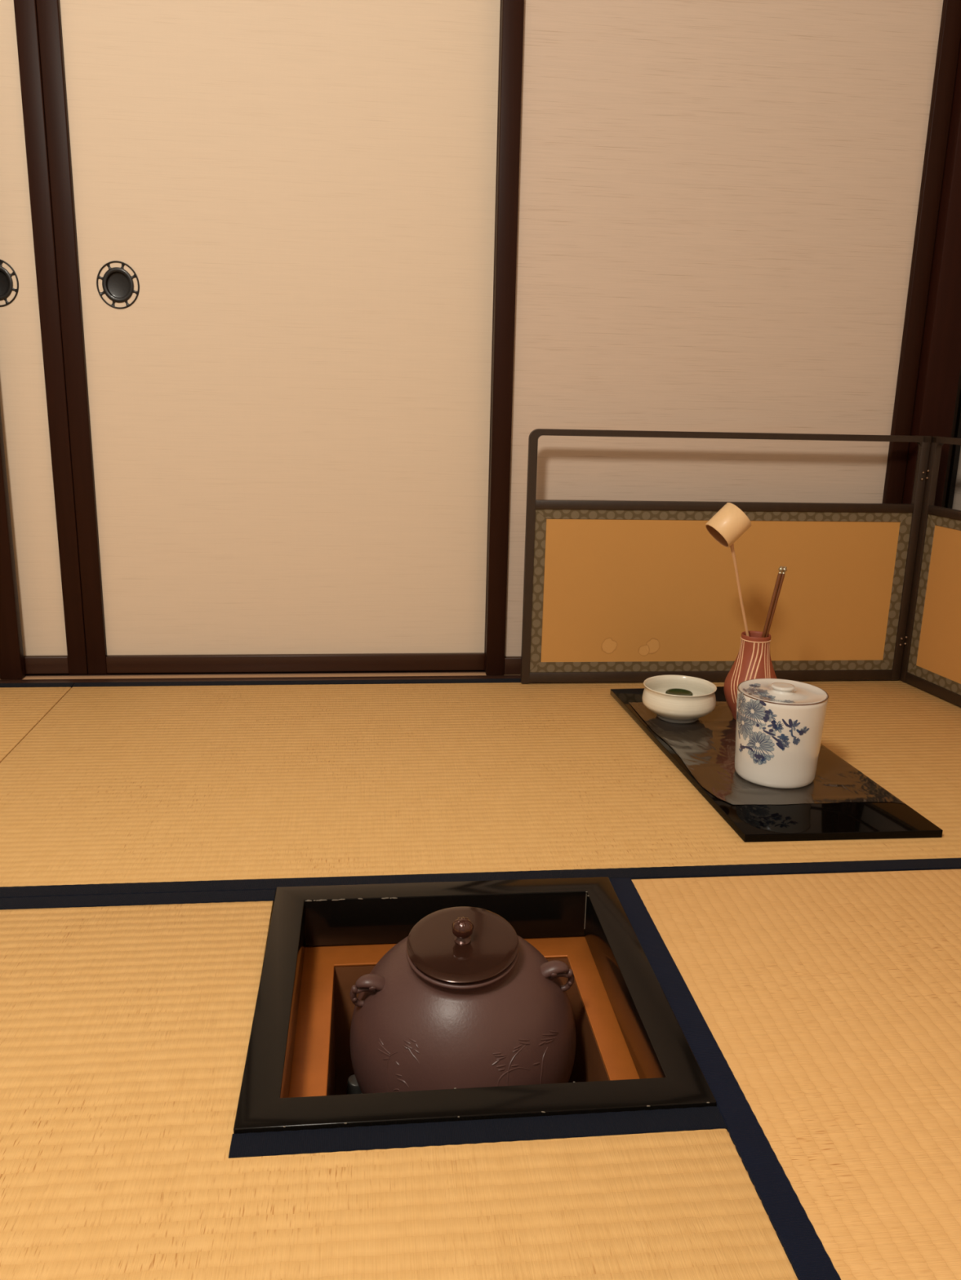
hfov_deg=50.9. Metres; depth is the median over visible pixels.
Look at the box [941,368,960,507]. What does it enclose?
wall
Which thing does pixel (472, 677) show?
door track
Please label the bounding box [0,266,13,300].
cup
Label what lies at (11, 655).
door
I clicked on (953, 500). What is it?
wall
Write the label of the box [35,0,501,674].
door
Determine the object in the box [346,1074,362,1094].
trivet
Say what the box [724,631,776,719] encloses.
vase
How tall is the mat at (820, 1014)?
0.057 m
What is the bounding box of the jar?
[733,678,828,788]
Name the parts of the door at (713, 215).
rail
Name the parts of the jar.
lid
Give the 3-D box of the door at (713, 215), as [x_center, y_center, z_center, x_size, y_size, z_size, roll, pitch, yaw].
[0.486,-0.789,2.063,0.914,1.781,0.024,0,15,-6]
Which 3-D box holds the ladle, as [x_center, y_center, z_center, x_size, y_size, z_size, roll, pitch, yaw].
[0.470,-0.058,1.874,0.134,0.393,0.060,-2,15,-14]
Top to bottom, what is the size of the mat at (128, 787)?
0.057 m
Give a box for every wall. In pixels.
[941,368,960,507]
[944,390,960,510]
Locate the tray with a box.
[609,686,942,842]
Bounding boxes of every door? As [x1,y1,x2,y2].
[0,0,88,674]
[0,408,25,679]
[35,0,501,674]
[484,0,960,675]
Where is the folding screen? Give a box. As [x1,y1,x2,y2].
[520,428,960,706]
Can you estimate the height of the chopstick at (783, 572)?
0.244 m
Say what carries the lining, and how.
in the floor
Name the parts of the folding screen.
paper panel, frame, paper panel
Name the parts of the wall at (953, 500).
paper panel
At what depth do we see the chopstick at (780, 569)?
1.87 m
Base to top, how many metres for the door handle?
0.066 m
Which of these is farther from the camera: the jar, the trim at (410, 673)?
the trim at (410, 673)
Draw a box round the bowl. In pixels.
[641,675,716,724]
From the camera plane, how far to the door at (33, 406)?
2.01 m
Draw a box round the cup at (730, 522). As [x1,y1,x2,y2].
[705,502,751,547]
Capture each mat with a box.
[0,675,960,897]
[0,682,75,762]
[0,888,798,1279]
[608,869,960,1279]
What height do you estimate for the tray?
0.012 m
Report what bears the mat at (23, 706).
on the floor
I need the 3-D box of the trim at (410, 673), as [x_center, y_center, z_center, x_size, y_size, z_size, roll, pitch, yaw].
[-0.787,0.080,2.148,3.740,0.002,0.027,0,15,-6]
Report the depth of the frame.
1.06 m
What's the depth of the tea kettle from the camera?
1.04 m
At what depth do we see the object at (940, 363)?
2.12 m
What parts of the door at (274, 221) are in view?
finger pull, rail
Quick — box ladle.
[705,502,751,636]
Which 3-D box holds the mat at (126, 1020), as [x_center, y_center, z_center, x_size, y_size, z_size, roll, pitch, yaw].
[-0.674,0.454,0.805,1.786,0.057,0.882,0,15,-6]
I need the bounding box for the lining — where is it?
[288,936,639,1097]
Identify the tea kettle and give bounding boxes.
[349,906,576,1093]
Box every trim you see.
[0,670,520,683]
[0,672,520,679]
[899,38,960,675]
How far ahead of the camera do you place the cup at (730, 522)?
1.80 m
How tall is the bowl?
0.064 m
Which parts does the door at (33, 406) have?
finger pull, rail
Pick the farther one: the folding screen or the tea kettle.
the folding screen
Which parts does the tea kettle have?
lid, knob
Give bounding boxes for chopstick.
[761,566,783,637]
[764,566,786,637]

